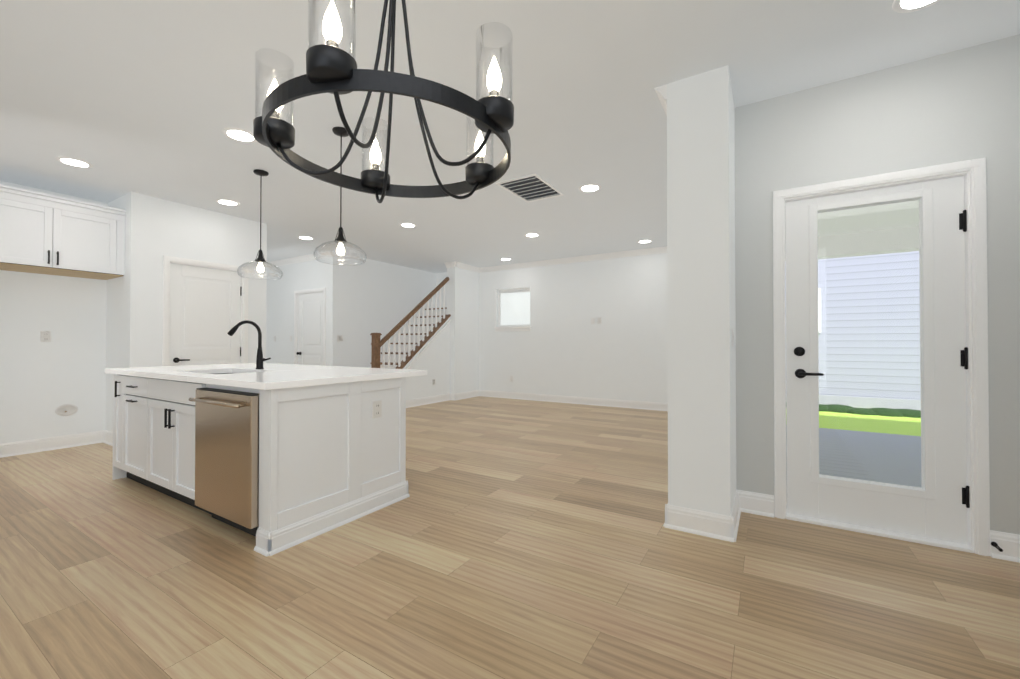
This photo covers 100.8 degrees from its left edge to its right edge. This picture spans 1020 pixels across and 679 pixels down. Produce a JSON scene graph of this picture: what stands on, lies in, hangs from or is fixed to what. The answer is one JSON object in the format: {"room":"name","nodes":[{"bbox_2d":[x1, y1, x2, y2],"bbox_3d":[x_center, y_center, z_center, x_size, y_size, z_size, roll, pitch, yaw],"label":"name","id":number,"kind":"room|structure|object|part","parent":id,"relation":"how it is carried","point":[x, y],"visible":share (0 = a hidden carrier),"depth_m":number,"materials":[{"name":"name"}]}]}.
{"room":"kitchen","nodes":[
{"label":"kitchen","id":0,"kind":"room"},
{"bbox_2d":[0,181,106,443],"bbox_3d":[-6.254,-0.222,2.340,0.140,2.740,6.200,0,-1,32],"label":"wall","id":1,"kind":"structure","parent":0,"point":[40,382],"depth_m":4.47,"materials":[{"name":"paint"}]},
{"bbox_2d":[41,331,50,341],"bbox_3d":[-4.880,-0.032,4.435,0.010,0.115,0.075,0,-1,32],"label":"outlet","id":2,"kind":"object","parent":1,"relation":"attached to","point":[45,336],"visible":1,"depth_m":4.43,"materials":[{"name":"white plastic"}]},
{"bbox_2d":[0,431,99,457],"bbox_3d":[-6.162,1.081,2.318,0.028,0.135,5.880,0,-1,32],"label":"baseboard","id":3,"kind":"structure","parent":1,"relation":"attached to","point":[73,440],"depth_m":4.44,"materials":[{"name":"paint"}]},
{"bbox_2d":[0,184,125,279],"bbox_3d":[-4.659,-1.031,4.269,0.566,0.675,1.008,0,-1,32],"label":"upper cabinet","id":4,"kind":"object","parent":1,"relation":"attached to","point":[44,233],"depth_m":4.15,"materials":[{"name":"paint"}]},
{"bbox_2d":[55,404,77,415],"bbox_3d":[-4.791,0.764,4.562,0.019,0.132,0.176,0,-1,32],"label":"outlet box","id":5,"kind":"object","parent":1,"relation":"attached to","point":[66,409],"visible":1,"depth_m":4.56,"materials":[{"name":"white plastic"}]},
{"bbox_2d":[105,192,266,431],"bbox_3d":[-3.958,-0.194,5.260,0.720,2.740,1.420,0,-1,32],"label":"wall","id":6,"kind":"structure","parent":0,"point":[156,229],"depth_m":4.72,"materials":[{"name":"paint"}]},
{"bbox_2d":[100,430,112,445],"bbox_3d":[-4.308,1.102,4.613,0.708,0.135,0.028,0,-1,32],"label":"baseboard","id":7,"kind":"structure","parent":6,"relation":"attached to","point":[106,437],"depth_m":4.76,"materials":[{"name":"paint"}]},
{"bbox_2d":[162,255,247,365],"bbox_3d":[-3.670,0.119,5.104,0.113,2.110,0.900,0,-1,32],"label":"door frame","id":8,"kind":"structure","parent":6,"relation":"attached to","point":[167,260],"depth_m":4.95,"materials":[{"name":"paint"}]},
{"bbox_2d":[169,263,241,365],"bbox_3d":[-3.656,0.148,5.098,0.092,2.028,0.766,0,-1,32],"label":"pantry door","id":9,"kind":"structure","parent":6,"relation":"in","point":[205,310],"depth_m":5.08,"materials":[{"name":"paint"}]},
{"bbox_2d":[266,252,339,365],"bbox_3d":[-4.053,-0.168,8.052,2.300,2.740,0.140,0,-1,32],"label":"wall","id":10,"kind":"structure","parent":0,"point":[312,274],"depth_m":8.02,"materials":[{"name":"paint"}]},
{"bbox_2d":[267,251,332,267],"bbox_3d":[-4.110,-1.490,7.972,2.300,0.093,0.075,0,-1,32],"label":"crown molding","id":11,"kind":"structure","parent":10,"relation":"attached to","point":[310,257],"depth_m":7.85,"materials":[{"name":"paint"}]},
{"bbox_2d":[296,292,322,365],"bbox_3d":[-3.660,0.168,7.736,0.816,2.038,0.112,0,-1,32],"label":"hall door","id":12,"kind":"structure","parent":10,"relation":"in","point":[310,348],"depth_m":7.77,"materials":[{"name":"paint"}]},
{"bbox_2d":[294,287,325,365],"bbox_3d":[-3.648,0.139,7.764,0.950,2.120,0.123,0,-1,32],"label":"door frame","id":13,"kind":"structure","parent":10,"relation":"attached to","point":[296,293],"depth_m":7.89,"materials":[{"name":"paint"}]},
{"bbox_2d":[339,255,435,367],"bbox_3d":[-2.387,-0.162,8.701,0.140,2.740,2.710,0,-1,32],"label":"wall","id":14,"kind":"structure","parent":0,"point":[383,298],"depth_m":8.12,"materials":[{"name":"paint"}]},
{"bbox_2d":[337,335,342,340],"bbox_3d":[-3.027,-0.023,7.514,0.010,0.115,0.120,0,-1,32],"label":"light switch","id":15,"kind":"object","parent":14,"relation":"attached to","point":[339,337],"visible":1,"depth_m":7.51,"materials":[{"name":"white plastic"}]},
{"bbox_2d":[447,267,478,393],"bbox_3d":[-0.970,-0.161,8.765,0.210,2.740,0.820,0,-1,32],"label":"wall","id":16,"kind":"structure","parent":0,"point":[463,298],"depth_m":8.60,"materials":[{"name":"paint"}]},
{"bbox_2d":[451,261,479,272],"bbox_3d":[-0.902,-1.484,8.644,0.105,0.093,0.815,0,-1,32],"label":"crown molding","id":17,"kind":"structure","parent":16,"relation":"attached to","point":[453,264],"depth_m":8.60,"materials":[{"name":"paint"}]},
{"bbox_2d":[452,390,479,400],"bbox_3d":[-0.884,1.140,8.666,0.028,0.135,0.818,0,-1,32],"label":"baseboard","id":18,"kind":"structure","parent":16,"relation":"attached to","point":[458,396],"depth_m":8.63,"materials":[{"name":"paint"}]},
{"bbox_2d":[0,396,1019,678],"bbox_3d":[-2.301,1.217,3.245,12.300,0.120,11.900,0,-1,32],"label":"floor","id":19,"kind":"structure","parent":0,"point":[520,540],"depth_m":1.98,"materials":[{"name":"brown wood"}]},
{"bbox_2d":[105,372,412,556],"bbox_3d":[-2.035,0.717,3.265,2.378,0.880,1.108,0,-1,32],"label":"kitchen island","id":20,"kind":"object","parent":19,"relation":"on","point":[274,458],"depth_m":2.60,"materials":[{"name":"paint"}]},
{"bbox_2d":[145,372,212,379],"bbox_3d":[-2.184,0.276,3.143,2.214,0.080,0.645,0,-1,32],"label":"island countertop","id":21,"kind":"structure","parent":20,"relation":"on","point":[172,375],"depth_m":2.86,"materials":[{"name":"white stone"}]},
{"bbox_2d":[227,320,270,367],"bbox_3d":[-2.101,0.042,3.394,0.296,0.392,0.197,0,-1,32],"label":"faucet","id":22,"kind":"object","parent":21,"relation":"on","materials":[{"name":"black metal"}]},
{"bbox_2d":[105,364,268,375],"bbox_3d":[-2.664,0.261,3.784,0.836,0.039,1.235,0,-1,32],"label":"island countertop","id":23,"kind":"structure","parent":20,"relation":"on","point":[213,367],"depth_m":3.48,"materials":[{"name":"white stone"}]},
{"bbox_2d":[189,368,426,387],"bbox_3d":[-1.345,0.254,2.975,0.900,0.039,1.235,0,-1,32],"label":"island countertop","id":24,"kind":"structure","parent":20,"relation":"on","point":[291,375],"depth_m":2.72,"materials":[{"name":"white stone"}]},
{"bbox_2d":[370,277,450,407],"bbox_3d":[-1.941,-0.024,8.182,1.154,2.454,2.606,0,-1,32],"label":"staircase","id":25,"kind":"structure","parent":19,"relation":"on","point":[423,343],"depth_m":7.89,"materials":[{"name":"paint"}]},
{"bbox_2d":[0,0,1019,272],"bbox_3d":[-2.301,-1.643,3.272,12.300,0.120,11.900,0,-1,32],"label":"ceiling","id":26,"kind":"structure","parent":0,"point":[152,98],"depth_m":2.75,"materials":[{"name":"paint"}]},
{"bbox_2d":[55,157,92,167],"bbox_3d":[-3.879,-1.575,3.758,0.236,0.006,0.236,0,-1,32],"label":"recessed light","id":27,"kind":"object","parent":26,"relation":"in","point":[74,162],"visible":1,"depth_m":3.75,"materials":[{"name":"paint"}]},
{"bbox_2d":[215,199,239,205],"bbox_3d":[-3.225,-1.565,4.823,0.236,0.006,0.236,0,-1,32],"label":"recessed light","id":28,"kind":"object","parent":26,"relation":"in","point":[227,202],"visible":0.98,"depth_m":4.82,"materials":[{"name":"paint"}]},
{"bbox_2d":[222,128,256,142],"bbox_3d":[-2.090,-1.579,3.271,0.236,0.006,0.236,0,-1,32],"label":"recessed light","id":29,"kind":"object","parent":26,"relation":"in","point":[240,135],"visible":0.96,"depth_m":3.26,"materials":[{"name":"paint"}]},
{"bbox_2d":[237,169,282,279],"bbox_3d":[-2.339,-1.079,3.959,0.374,0.991,0.374,0,-1,32],"label":"pendant light","id":30,"kind":"object","parent":26,"relation":"hanging from","point":[260,259],"visible":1,"depth_m":3.95,"materials":[{"name":"clear glass"}]},
{"bbox_3d":[-2.339,-0.658,3.955,0.374,0.150,0.374,0,-1,32],"label":"lamp shade","id":31,"kind":"part","parent":30,"relation":"part of","materials":[{"name":"clear glass"}]},
{"bbox_3d":[-2.339,-1.152,3.959,0.124,0.845,0.124,0,-1,32],"label":"stem","id":32,"kind":"part","parent":30,"relation":"part of","materials":[{"name":"black metal"}]},
{"bbox_2d":[297,236,313,239],"bbox_3d":[-3.120,-1.550,6.448,0.236,0.006,0.236,0,-1,32],"label":"recessed light","id":33,"kind":"object","parent":26,"relation":"in","point":[305,238],"visible":1,"depth_m":6.44,"materials":[{"name":"paint"}]},
{"bbox_2d":[313,127,366,264],"bbox_3d":[-1.279,-1.086,3.191,0.374,0.991,0.374,0,-1,32],"label":"pendant light","id":34,"kind":"object","parent":26,"relation":"hanging from","point":[340,239],"visible":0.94,"depth_m":3.18,"materials":[{"name":"clear glass"}]},
{"bbox_3d":[-1.279,-0.665,3.187,0.374,0.150,0.374,0,-1,32],"label":"lamp shade","id":35,"kind":"part","parent":34,"relation":"part of","materials":[{"name":"clear glass"}]},
{"bbox_3d":[-1.279,-1.159,3.192,0.124,0.845,0.124,0,-1,32],"label":"stem","id":36,"kind":"part","parent":34,"relation":"part of","materials":[{"name":"black metal"}]},
{"bbox_2d":[253,0,513,202],"bbox_3d":[-0.277,-1.007,1.095,0.634,1.188,0.642,0,-1,32],"label":"chandelier","id":37,"kind":"object","parent":26,"relation":"hanging from","point":[331,67],"visible":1,"depth_m":0.98,"materials":[{"name":"metal"}]},
{"bbox_2d":[399,223,416,227],"bbox_3d":[-1.390,-1.556,5.750,0.236,0.006,0.236,0,-1,32],"label":"recessed light","id":38,"kind":"object","parent":26,"relation":"in","point":[409,225],"visible":1,"depth_m":5.75,"materials":[{"name":"paint"}]},
{"bbox_2d":[495,174,563,202],"bbox_3d":[0.221,-1.563,4.399,0.460,0.034,0.660,0,-1,32],"label":"ceiling vent","id":39,"kind":"object","parent":26,"relation":"in","point":[531,188],"visible":1,"depth_m":4.36,"materials":[{"name":"metal"}]},
{"bbox_2d":[524,233,539,236],"bbox_3d":[0.330,-1.551,6.279,0.236,0.006,0.236,0,-1,32],"label":"recessed light","id":40,"kind":"object","parent":26,"relation":"in","point":[532,235],"visible":0.96,"depth_m":6.28,"materials":[{"name":"paint"}]},
{"bbox_2d":[578,184,601,191],"bbox_3d":[0.830,-1.569,4.377,0.236,0.006,0.236,0,-1,32],"label":"recessed light","id":41,"kind":"object","parent":26,"relation":"in","point":[589,187],"visible":1,"depth_m":4.37,"materials":[{"name":"paint"}]},
{"bbox_2d":[637,240,651,242],"bbox_3d":[2.128,-1.548,6.666,0.236,0.006,0.236,0,-1,32],"label":"recessed light","id":42,"kind":"object","parent":26,"relation":"in","point":[644,241],"visible":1,"depth_m":6.66,"materials":[{"name":"paint"}]},
{"bbox_2d":[892,0,940,12],"bbox_3d":[1.916,-1.592,1.940,0.236,0.006,0.236,0,-1,32],"label":"recessed light","id":43,"kind":"object","parent":26,"relation":"in","point":[903,6],"visible":1,"depth_m":2.01,"materials":[{"name":"paint"}]},
{"bbox_2d":[436,253,667,402],"bbox_3d":[0.888,-0.167,8.188,5.980,2.740,0.140,0,-1,32],"label":"wall","id":44,"kind":"structure","parent":0,"point":[564,346],"depth_m":7.82,"materials":[{"name":"paint"}]},
{"bbox_2d":[494,287,530,331],"bbox_3d":[0.080,-0.609,8.664,0.870,0.883,0.170,0,-1,32],"label":"living room window","id":45,"kind":"structure","parent":44,"relation":"in","point":[513,309],"depth_m":8.72,"materials":[{"name":"glass"}]},
{"bbox_2d":[479,246,666,272],"bbox_3d":[1.347,-1.492,7.793,4.770,0.093,0.075,0,-1,32],"label":"crown molding","id":46,"kind":"structure","parent":44,"relation":"attached to","point":[656,250],"depth_m":7.83,"materials":[{"name":"paint"}]},
{"bbox_2d":[480,390,667,410],"bbox_3d":[1.359,1.132,7.788,4.770,0.135,0.028,0,-1,32],"label":"baseboard","id":47,"kind":"structure","parent":44,"relation":"attached to","point":[632,404],"depth_m":7.83,"materials":[{"name":"paint"}]},
{"bbox_2d":[591,317,601,323],"bbox_3d":[1.576,-0.344,7.680,0.190,0.110,0.010,0,-1,32],"label":"light switch","id":48,"kind":"object","parent":44,"relation":"attached to","point":[599,320],"visible":1,"depth_m":7.66,"materials":[{"name":"white plastic"}]},
{"bbox_2d":[667,65,735,515],"bbox_3d":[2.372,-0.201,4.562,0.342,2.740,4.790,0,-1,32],"label":"column","id":49,"kind":"structure","parent":0,"point":[701,316],"depth_m":2.52,"materials":[{"name":"paint"}]},
{"bbox_2d":[654,84,666,115],"bbox_3d":[2.134,-1.522,4.586,0.075,0.093,4.560,0,-1,32],"label":"crown molding","id":50,"kind":"structure","parent":49,"relation":"attached to","point":[661,91],"depth_m":2.65,"materials":[{"name":"paint"}]},
{"bbox_2d":[663,504,671,527],"bbox_3d":[2.160,1.102,4.558,0.028,0.135,4.638,0,-1,32],"label":"baseboard","id":51,"kind":"structure","parent":49,"relation":"attached to","point":[665,524],"depth_m":2.59,"materials":[{"name":"paint"}]},
{"bbox_2d":[668,505,731,539],"bbox_3d":[1.120,1.082,2.492,0.300,0.135,0.028,0,-1,32],"label":"baseboard","id":52,"kind":"structure","parent":49,"relation":"attached to","point":[708,524],"depth_m":2.50,"materials":[{"name":"paint"}]},
{"bbox_2d":[724,490,743,541],"bbox_3d":[1.406,1.084,2.622,0.028,0.135,0.548,0,-1,32],"label":"baseboard","id":53,"kind":"structure","parent":49,"relation":"attached to","point":[731,523],"depth_m":2.50,"materials":[{"name":"paint"}]},
{"bbox_2d":[735,34,1019,534],"bbox_3d":[2.715,-0.223,2.235,2.678,2.740,0.140,0,-1,32],"label":"wall","id":54,"kind":"structure","parent":0,"point":[957,106],"depth_m":2.46,"materials":[{"name":"paint"}]},
{"bbox_2d":[785,176,973,552],"bbox_3d":[2.165,0.126,2.552,0.846,2.050,0.166,0,-1,32],"label":"entry door","id":55,"kind":"structure","parent":54,"relation":"in","point":[932,511],"depth_m":2.44,"materials":[{"name":"paint"}]},
{"bbox_2d":[773,157,989,555],"bbox_3d":[2.166,0.091,2.556,0.966,2.120,0.163,0,-1,32],"label":"door frame","id":56,"kind":"structure","parent":54,"relation":"attached to","point":[972,171],"depth_m":2.29,"materials":[{"name":"paint"}]},
{"bbox_2d":[990,530,1019,562],"bbox_3d":[3.118,1.077,1.877,1.351,0.135,0.028,0,-1,32],"label":"baseboard","id":57,"kind":"structure","parent":54,"relation":"attached to","point":[1009,542],"depth_m":2.20,"materials":[{"name":"paint"}]},
{"bbox_2d":[991,542,1002,551],"bbox_3d":[2.529,1.077,2.189,0.024,0.024,0.080,0,-1,32],"label":"doorstop","id":58,"kind":"object","parent":57,"relation":"attached to","point":[994,544],"visible":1,"depth_m":2.20,"materials":[{"name":"black metal"}]},
{"label":"outside","id":59,"kind":"structure","parent":0,"visible":0},
{"bbox_2d":[786,404,920,435],"bbox_3d":[11.472,1.452,18.334,60.000,0.294,36.370,0,-1,32],"label":"lawn","id":60,"kind":"structure","parent":59,"point":[909,425],"depth_m":6.97,"materials":[{"name":"green plant"}]},
{"bbox_2d":[785,251,920,410],"bbox_3d":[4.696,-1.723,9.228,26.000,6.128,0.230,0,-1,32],"label":"neighbouring house","id":61,"kind":"structure","parent":60,"relation":"on","point":[844,323],"depth_m":7.87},
{"bbox_2d":[786,425,921,487],"bbox_3d":[5.364,1.239,2.926,6.300,0.090,3.829,0,-1,32],"label":"porch","id":62,"kind":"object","parent":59,"point":[859,454],"depth_m":4.35,"materials":[{"name":"grey concrete"}]},
{"bbox_2d":[785,200,918,261],"bbox_3d":[5.272,-0.137,2.789,6.300,2.660,3.479,0,-1,32],"label":"porch roof","id":63,"kind":"structure","parent":62,"relation":"on","point":[899,237],"depth_m":5.00,"materials":[{"name":"paint"}]}
]}

